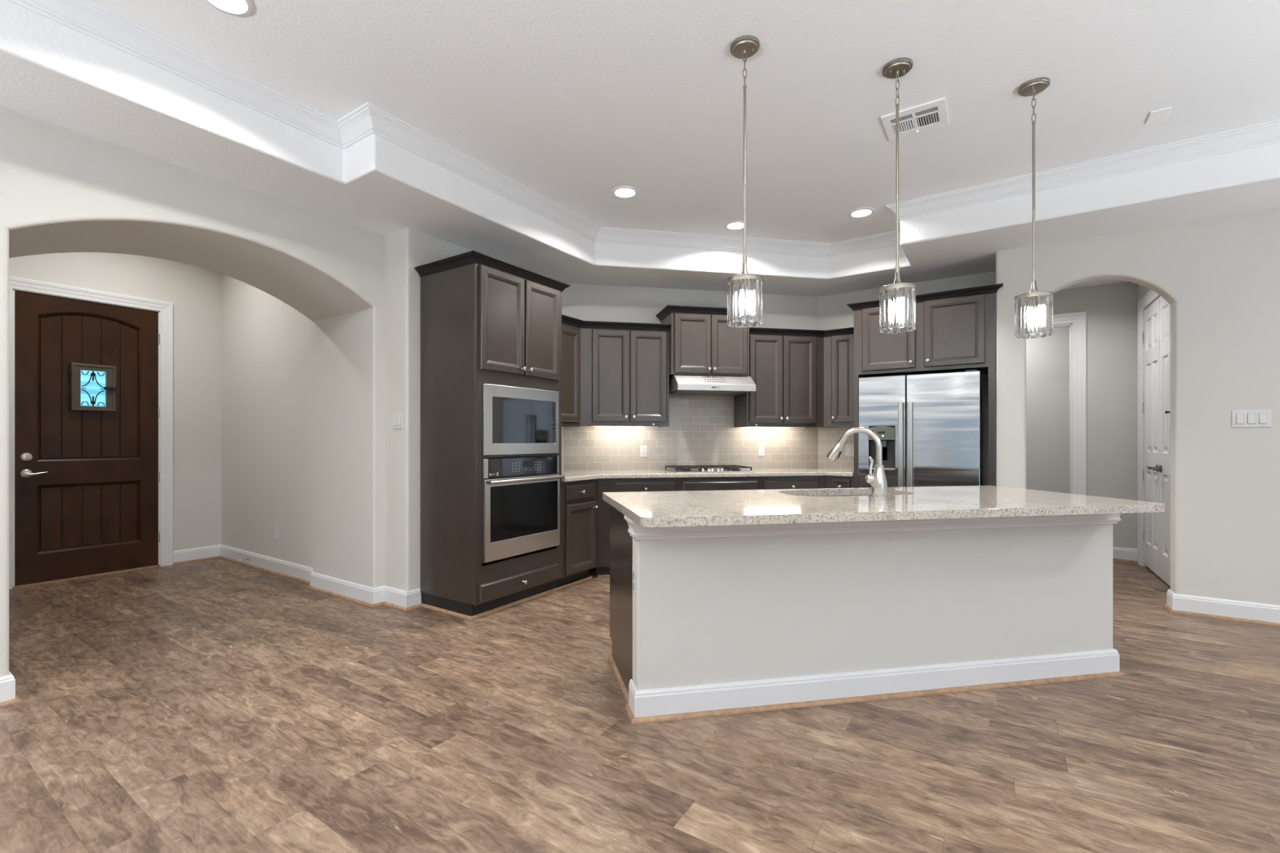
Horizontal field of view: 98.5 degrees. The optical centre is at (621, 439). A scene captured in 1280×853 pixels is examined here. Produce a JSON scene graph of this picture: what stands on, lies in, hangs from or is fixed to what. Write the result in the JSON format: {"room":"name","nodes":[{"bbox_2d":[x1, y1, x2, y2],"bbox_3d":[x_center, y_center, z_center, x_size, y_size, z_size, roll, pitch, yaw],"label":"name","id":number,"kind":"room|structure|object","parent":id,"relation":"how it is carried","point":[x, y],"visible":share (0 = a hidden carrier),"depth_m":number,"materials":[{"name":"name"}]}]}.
{"room":"kitchen","nodes":[
{"label":"kitchen","id":0,"kind":"room"},
{"bbox_2d":[8,252,221,588],"bbox_3d":[-4.726,-0.533,5.005,0.150,3.500,2.100,0,0,34],"label":"wall","id":1,"kind":"structure","parent":0,"point":[194,292],"depth_m":5.46,"materials":[{"name":"white paint"}]},
{"bbox_2d":[13,289,159,588],"bbox_3d":[-4.746,-0.005,4.926,0.207,2.444,0.957,0,0,34],"label":"door","id":2,"kind":"structure","parent":1,"relation":"in","point":[87,410],"depth_m":4.87,"materials":[{"name":"brown wood"}]},
{"bbox_2d":[80,370,104,405],"bbox_3d":[-4.711,-0.455,4.912,0.012,0.310,0.156,0,0,34],"label":"window grille","id":3,"kind":"object","parent":2,"relation":"attached to","point":[92,382],"depth_m":4.91,"materials":[{"name":"blue glass"}]},
{"bbox_2d":[8,275,173,589],"bbox_3d":[-4.756,-0.056,4.931,0.164,2.546,1.156,0,0,34],"label":"door frame","id":4,"kind":"structure","parent":1,"relation":"attached to","point":[165,309],"depth_m":5.29,"materials":[{"name":"white wood"}]},
{"bbox_2d":[0,106,384,676],"bbox_3d":[-4.101,-0.508,1.464,0.875,3.450,6.995,0,0,34],"label":"wall","id":5,"kind":"structure","parent":0,"point":[63,190],"depth_m":3.52,"materials":[{"name":"white paint"}]},
{"bbox_2d":[0,671,21,707],"bbox_3d":[-4.582,1.152,0.731,0.907,0.130,5.042,0,0,34],"label":"baseboard","id":6,"kind":"structure","parent":5,"relation":"attached to","point":[8,696],"depth_m":2.53,"materials":[{"name":"white wood"}]},
{"bbox_2d":[221,274,312,568],"bbox_3d":[-3.385,-0.533,5.276,2.260,3.500,0.140,0,0,34],"label":"wall","id":7,"kind":"structure","parent":0,"point":[267,343],"depth_m":5.15,"materials":[{"name":"white paint"}]},
{"bbox_2d":[173,544,312,584],"bbox_3d":[-3.448,1.152,4.984,1.985,0.130,0.415,0,0,34],"label":"baseboard","id":8,"kind":"structure","parent":7,"relation":"attached to","point":[289,570],"depth_m":5.33,"materials":[{"name":"white wood"}]},
{"bbox_2d":[274,526,278,540],"bbox_3d":[-3.151,0.856,5.027,0.072,0.116,0.008,0,0,34],"label":"wall outlet","id":9,"kind":"object","parent":7,"relation":"attached to","point":[276,529],"visible":1,"depth_m":5.02,"materials":[{"name":"white plastic"}]},
{"bbox_2d":[306,572,422,611],"bbox_3d":[-2.041,1.152,4.230,1.230,0.130,0.196,0,0,29],"label":"baseboard","id":10,"kind":"object","parent":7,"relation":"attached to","point":[402,600],"visible":0.98,"depth_m":4.08,"materials":[{"name":"white wood"}]},
{"bbox_2d":[384,226,563,603],"bbox_3d":[-1.479,-0.358,5.062,1.150,3.150,1.905,0,0,34],"label":"wall","id":11,"kind":"structure","parent":0,"point":[406,248],"depth_m":4.02,"materials":[{"name":"white paint"}]},
{"bbox_2d":[392,413,402,429],"bbox_3d":[-1.631,-0.136,4.005,0.116,0.116,0.013,0,0,34],"label":"light switch","id":12,"kind":"object","parent":11,"relation":"attached to","point":[397,417],"visible":1,"depth_m":4.00,"materials":[{"name":"white plastic"}]},
{"bbox_2d":[561,426,564,471],"bbox_3d":[-0.769,0.085,5.074,0.009,0.455,0.730,0,0,34],"label":"backsplash","id":13,"kind":"structure","parent":11,"relation":"attached to","point":[562,427],"depth_m":5.35,"materials":[{"name":"tile"}]},
{"bbox_2d":[561,314,583,426],"bbox_3d":[-0.653,-0.606,4.905,0.376,0.959,0.582,0,0,34],"label":"upper cabinet","id":14,"kind":"object","parent":11,"relation":"attached to","point":[571,326],"visible":0.14,"depth_m":4.94,"materials":[{"name":"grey wood"}]},
{"bbox_2d":[0,558,1279,852],"bbox_3d":[0.358,1.267,2.298,12.400,0.100,14.200,0,0,34],"label":"floor","id":15,"kind":"structure","parent":0,"point":[215,705],"depth_m":2.25,"materials":[{"name":"brown wood"}]},
{"bbox_2d":[414,249,570,620],"bbox_3d":[-0.957,-0.015,4.218,0.644,2.465,0.992,0,0,34],"label":"tall cabinet","id":16,"kind":"object","parent":15,"relation":"on","point":[485,318],"visible":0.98,"depth_m":3.89,"materials":[{"name":"black wood"}]},
{"bbox_2d":[481,383,559,455],"bbox_3d":[-0.906,-0.137,4.185,0.484,0.488,0.772,0,0,34],"label":"microwave","id":17,"kind":"object","parent":16,"relation":"in","point":[516,420],"visible":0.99,"depth_m":4.00,"materials":[{"name":"silver metal"}]},
{"bbox_2d":[481,455,564,564],"bbox_3d":[-0.904,0.488,4.184,0.589,0.718,0.772,0,0,34],"label":"wall oven","id":18,"kind":"object","parent":16,"relation":"in","point":[521,495],"visible":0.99,"depth_m":4.00,"materials":[{"name":"silver metal"}]},
{"bbox_2d":[556,479,598,590],"bbox_3d":[-0.571,0.780,4.782,0.644,0.874,0.472,0,0,34],"label":"base cabinet","id":19,"kind":"object","parent":15,"relation":"on","point":[579,498],"visible":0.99,"depth_m":4.60,"materials":[{"name":"black wood"}]},
{"bbox_2d":[595,477,678,577],"bbox_3d":[0.097,0.780,5.160,0.736,0.874,0.644,0,0,-11],"label":"base cabinet","id":20,"kind":"object","parent":15,"relation":"on","point":[670,484],"visible":0.35,"depth_m":4.85,"materials":[{"name":"black wood"}]},
{"bbox_2d":[678,476,761,491],"bbox_3d":[0.852,0.780,5.303,0.800,0.874,0.644,0,0,-11],"label":"base cabinet","id":21,"kind":"object","parent":15,"relation":"on","point":[731,482],"visible":0.02,"depth_m":5.02,"materials":[{"name":"black wood"}]},
{"bbox_2d":[561,468,853,482],"bbox_3d":[0.749,0.323,5.210,3.544,0.039,0.944,0,0,-14],"label":"countertop","id":22,"kind":"structure","parent":21,"relation":"on","point":[570,476],"depth_m":5.05,"materials":[{"name":"stone"}]},
{"bbox_2d":[663,465,754,472],"bbox_3d":[0.829,0.280,5.316,0.760,0.046,0.460,0,0,-11],"label":"cooktop","id":23,"kind":"object","parent":22,"relation":"in","point":[678,468],"visible":1,"depth_m":5.22,"materials":[{"name":"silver metal"}]},
{"bbox_2d":[761,475,826,489],"bbox_3d":[1.569,0.780,5.438,0.660,0.874,0.644,0,0,-11],"label":"base cabinet","id":24,"kind":"object","parent":15,"relation":"on","point":[793,482],"visible":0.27,"depth_m":5.16,"materials":[{"name":"black wood"}]},
{"bbox_2d":[826,475,853,488],"bbox_3d":[2.195,0.780,5.388,0.245,0.874,0.644,0,0,34],"label":"base cabinet","id":25,"kind":"object","parent":15,"relation":"on","point":[832,482],"visible":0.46,"depth_m":5.16,"materials":[{"name":"black wood"}]},
{"bbox_2d":[608,504,1125,724],"bbox_3d":[1.244,0.780,2.993,2.607,0.874,0.813,0,0,-11],"label":"kitchen island","id":26,"kind":"object","parent":15,"relation":"on","point":[706,620],"visible":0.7,"depth_m":2.59,"materials":[{"name":"white paint"}]},
{"bbox_2d":[632,567,635,595],"bbox_3d":[0.054,0.629,2.451,0.004,0.115,0.060,0,0,-11],"label":"outlet","id":27,"kind":"object","parent":26,"relation":"attached to","point":[633,568],"depth_m":2.44,"materials":[{"name":"white plastic"}]},
{"bbox_2d":[602,485,1164,527],"bbox_3d":[1.262,0.322,2.886,2.600,0.038,1.055,0,0,-11],"label":"island countertop","id":28,"kind":"structure","parent":26,"relation":"on","point":[775,506],"depth_m":2.54,"materials":[{"name":"stone"}]},
{"bbox_2d":[819,495,858,496],"bbox_3d":[1.281,0.434,3.162,0.825,0.186,0.441,0,0,-11],"label":"sink","id":29,"kind":"object","parent":28,"relation":"in","point":[820,495],"visible":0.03,"depth_m":3.37,"materials":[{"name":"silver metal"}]},
{"bbox_2d":[826,426,887,497],"bbox_3d":[1.249,0.118,2.956,0.312,0.371,0.126,0,0,35],"label":"kitchen faucet","id":30,"kind":"object","parent":28,"relation":"on","point":[877,481],"visible":1,"depth_m":2.90,"materials":[{"name":"silver metal"}]},
{"bbox_2d":[857,369,981,488],"bbox_3d":[2.692,0.322,4.979,0.926,1.790,0.720,0,0,34],"label":"refrigerator","id":31,"kind":"object","parent":15,"relation":"on","point":[927,426],"visible":0.59,"depth_m":4.71,"materials":[{"name":"silver metal"}]},
{"bbox_2d":[846,283,1003,488],"bbox_3d":[2.743,-0.017,5.008,1.186,2.467,0.654,0,0,34],"label":"tall cabinet","id":32,"kind":"object","parent":15,"relation":"on","point":[955,330],"visible":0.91,"depth_m":4.70,"materials":[{"name":"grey wood"}]},
{"bbox_2d":[0,0,1279,296],"bbox_3d":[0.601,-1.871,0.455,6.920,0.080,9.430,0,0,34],"label":"ceiling","id":33,"kind":"structure","parent":0,"point":[574,102],"depth_m":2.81,"materials":[{"name":"white paint"}]},
{"bbox_2d":[204,0,253,16],"bbox_3d":[-1.639,-1.826,2.281,0.196,0.010,0.196,0,0,34],"label":"recessed light","id":34,"kind":"object","parent":33,"relation":"in","point":[234,7],"visible":1,"depth_m":2.32,"materials":[{"name":"white"}]},
{"bbox_2d":[611,186,638,198],"bbox_3d":[0.024,-1.826,4.072,0.196,0.010,0.196,0,0,34],"label":"recessed light","id":35,"kind":"object","parent":33,"relation":"in","point":[622,192],"visible":1,"depth_m":4.07,"materials":[{"name":"white"}]},
{"bbox_2d":[7,0,1279,257],"bbox_3d":[0.601,-1.780,0.455,6.920,0.102,9.430,0,0,34],"label":"crown molding","id":36,"kind":"structure","parent":33,"relation":"attached to","point":[86,17],"depth_m":3.38,"materials":[{"name":"white"}]},
{"bbox_2d":[724,220,747,230],"bbox_3d":[0.976,-1.826,4.701,0.196,0.010,0.196,0,0,34],"label":"recessed light","id":37,"kind":"object","parent":33,"relation":"in","point":[735,224],"visible":0.89,"depth_m":4.69,"materials":[{"name":"white"}]},
{"bbox_2d":[726,35,763,328],"bbox_3d":[0.572,-1.183,2.562,0.164,1.296,0.164,0,0,0],"label":"pendant light","id":38,"kind":"object","parent":33,"relation":"hanging from","point":[744,290],"visible":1,"depth_m":2.51,"materials":[{"name":"silver metal"}]},
{"bbox_2d":[848,207,874,217],"bbox_3d":[1.930,-1.826,4.442,0.196,0.010,0.196,0,0,34],"label":"recessed light","id":39,"kind":"object","parent":33,"relation":"in","point":[861,212],"visible":1,"depth_m":4.44,"materials":[{"name":"white"}]},
{"bbox_2d":[879,57,915,333],"bbox_3d":[1.353,-1.183,2.707,0.164,1.296,0.164,0,0,-29],"label":"pendant light","id":40,"kind":"object","parent":33,"relation":"hanging from","point":[897,301],"visible":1,"depth_m":2.67,"materials":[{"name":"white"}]},
{"bbox_2d":[880,97,949,141],"bbox_3d":[1.680,-1.818,3.157,0.316,0.026,0.300,0,0,34],"label":"ceiling vent","id":41,"kind":"object","parent":33,"relation":"in","point":[931,115],"visible":0.98,"depth_m":3.14,"materials":[{"name":"white metal"}]},
{"bbox_2d":[1014,76,1053,338],"bbox_3d":[2.130,-1.183,2.850,0.164,1.296,0.164,0,0,24],"label":"pendant light","id":42,"kind":"object","parent":33,"relation":"hanging from","point":[1033,310],"visible":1,"depth_m":2.82,"materials":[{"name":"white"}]},
{"bbox_2d":[1145,106,1171,124],"bbox_3d":[3.025,-1.827,3.111,0.084,0.008,0.144,0,0,34],"label":"ceiling plate","id":43,"kind":"object","parent":33,"relation":"attached to","point":[1158,115],"visible":1,"depth_m":3.10,"materials":[{"name":"white plastic"}]},
{"bbox_2d":[563,283,817,329],"bbox_3d":[0.855,-0.358,5.718,3.400,3.150,0.150,0,0,-11],"label":"wall","id":44,"kind":"structure","parent":0,"point":[584,302],"depth_m":5.54,"materials":[{"name":"white paint"}]},
{"bbox_2d":[577,320,671,426],"bbox_3d":[0.009,-0.606,5.279,0.845,0.959,0.379,0,0,-11],"label":"upper cabinet","id":45,"kind":"object","parent":44,"relation":"attached to","point":[624,366],"visible":0.99,"depth_m":5.13,"materials":[{"name":"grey wood"}]},
{"bbox_2d":[564,395,817,471],"bbox_3d":[0.786,-0.086,5.624,2.750,0.795,0.009,0,0,-11],"label":"backsplash","id":46,"kind":"structure","parent":44,"relation":"attached to","point":[700,431],"depth_m":5.61,"materials":[{"name":"tile"}]},
{"bbox_2d":[640,445,647,457],"bbox_3d":[0.220,0.117,5.508,0.072,0.116,0.008,0,0,-11],"label":"wall outlet","id":47,"kind":"object","parent":46,"relation":"attached to","point":[643,449],"visible":1,"depth_m":5.50,"materials":[{"name":"white plastic"}]},
{"bbox_2d":[757,444,764,456],"bbox_3d":[1.452,0.115,5.740,0.072,0.116,0.008,0,0,-11],"label":"wall outlet","id":48,"kind":"object","parent":46,"relation":"attached to","point":[760,447],"visible":1,"depth_m":5.74,"materials":[{"name":"white plastic"}]},
{"bbox_2d":[655,304,749,376],"bbox_3d":[0.813,-0.929,5.395,0.876,0.636,0.449,0,0,-11],"label":"upper cabinet","id":49,"kind":"object","parent":44,"relation":"attached to","point":[702,342],"visible":0.93,"depth_m":5.20,"materials":[{"name":"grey wood"}]},
{"bbox_2d":[669,374,755,395],"bbox_3d":[0.840,-0.529,5.366,0.764,0.160,0.516,0,0,-11],"label":"range hood","id":50,"kind":"object","parent":49,"relation":"attached to","point":[679,384],"visible":0.96,"depth_m":5.16,"materials":[{"name":"silver metal"}]},
{"bbox_2d":[733,327,824,427],"bbox_3d":[1.596,-0.606,5.578,0.821,0.959,0.379,0,0,-11],"label":"upper cabinet","id":51,"kind":"object","parent":44,"relation":"attached to","point":[786,366],"visible":1,"depth_m":5.43,"materials":[{"name":"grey wood"}]},
{"bbox_2d":[817,271,995,485],"bbox_3d":[2.719,-0.358,5.536,1.750,3.150,0.150,0,0,34],"label":"wall","id":52,"kind":"structure","parent":0,"point":[833,313],"depth_m":5.28,"materials":[{"name":"white paint"}]},
{"bbox_2d":[817,426,853,469],"bbox_3d":[2.286,0.085,5.735,0.480,0.455,0.009,0,0,34],"label":"backsplash","id":53,"kind":"structure","parent":52,"relation":"attached to","point":[828,437],"depth_m":5.78,"materials":[{"name":"tile"}]},
{"bbox_2d":[845,444,853,455],"bbox_3d":[2.362,0.107,5.670,0.116,0.116,0.013,0,0,34],"label":"light switch","id":54,"kind":"object","parent":53,"relation":"attached to","point":[849,447],"visible":0.73,"depth_m":5.68,"materials":[{"name":"white plastic"}]},
{"bbox_2d":[823,327,853,427],"bbox_3d":[2.237,-0.606,5.536,0.342,0.959,0.376,0,0,34],"label":"upper cabinet","id":55,"kind":"object","parent":52,"relation":"attached to","point":[838,344],"visible":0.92,"depth_m":5.43,"materials":[{"name":"brown wood"}]},
{"bbox_2d":[1026,326,1069,493],"bbox_3d":[4.456,-0.358,6.795,3.200,3.150,1.250,0,0,34],"label":"wall","id":56,"kind":"structure","parent":0,"point":[1047,357],"depth_m":6.82,"materials":[{"name":"grey paint"}]},
{"bbox_2d":[1062,279,1126,289],"bbox_3d":[3.933,-1.633,6.117,3.000,0.100,3.460,0,0,34],"label":"ceiling","id":57,"kind":"structure","parent":0,"point":[1102,282],"depth_m":5.57,"materials":[{"name":"white paint"}]},
{"bbox_2d":[1053,281,1137,548],"bbox_3d":[4.096,-0.358,6.267,2.900,3.150,0.130,0,0,34],"label":"wall","id":58,"kind":"structure","parent":0,"point":[1112,309],"depth_m":5.59,"materials":[{"name":"grey paint"}]},
{"bbox_2d":[1053,311,1086,495],"bbox_3d":[4.408,-0.056,6.039,1.036,2.545,0.154,0,0,34],"label":"door frame","id":59,"kind":"structure","parent":58,"relation":"attached to","point":[1077,320],"depth_m":5.73,"materials":[{"name":"white"}]},
{"bbox_2d":[1112,546,1137,564],"bbox_3d":[4.934,1.152,5.543,0.398,0.130,0.120,0,0,34],"label":"baseboard","id":60,"kind":"structure","parent":58,"relation":"attached to","point":[1125,554],"depth_m":5.52,"materials":[{"name":"white wood"}]},
{"bbox_2d":[995,206,1279,605],"bbox_3d":[4.858,-0.358,3.319,4.316,3.150,0.140,0,0,34],"label":"wall","id":61,"kind":"structure","parent":0,"point":[1219,277],"depth_m":3.80,"materials":[{"name":"white paint"}]},
{"bbox_2d":[1163,589,1279,626],"bbox_3d":[5.227,1.152,3.048,3.202,0.130,0.172,0,0,34],"label":"baseboard","id":62,"kind":"structure","parent":61,"relation":"attached to","point":[1223,609],"depth_m":3.74,"materials":[{"name":"white wood"}]},
{"bbox_2d":[1231,409,1271,427],"bbox_3d":[4.199,-0.141,3.676,0.180,0.116,0.013,0,0,34],"label":"light switch","id":63,"kind":"object","parent":61,"relation":"attached to","point":[1240,418],"visible":1,"depth_m":3.67,"materials":[{"name":"white plastic"}]},
{"bbox_2d":[1137,284,1160,309],"bbox_3d":[4.687,-0.358,4.695,0.150,3.150,1.960,0,0,34],"label":"wall","id":64,"kind":"structure","parent":0,"point":[1143,291],"depth_m":5.28,"materials":[{"name":"white paint"}]},
{"bbox_2d":[1137,289,1159,566],"bbox_3d":[4.662,-0.065,4.767,0.074,2.563,1.456,0,0,34],"label":"door frame","id":65,"kind":"structure","parent":64,"relation":"attached to","point":[1145,300],"depth_m":5.30,"materials":[{"name":"white wood"}]},
{"bbox_2d":[1142,297,1159,577],"bbox_3d":[4.829,-0.022,5.044,0.097,2.435,0.613,0,0,34],"label":"door","id":66,"kind":"structure","parent":64,"relation":"in","point":[1151,340],"depth_m":5.00,"materials":[{"name":"white wood"}]},
{"bbox_2d":[1151,296,1170,586],"bbox_3d":[4.482,-0.022,4.536,0.097,2.435,0.603,0,0,34],"label":"door","id":67,"kind":"structure","parent":64,"relation":"in","point":[1164,468],"depth_m":4.63,"materials":[{"name":"white wood"}]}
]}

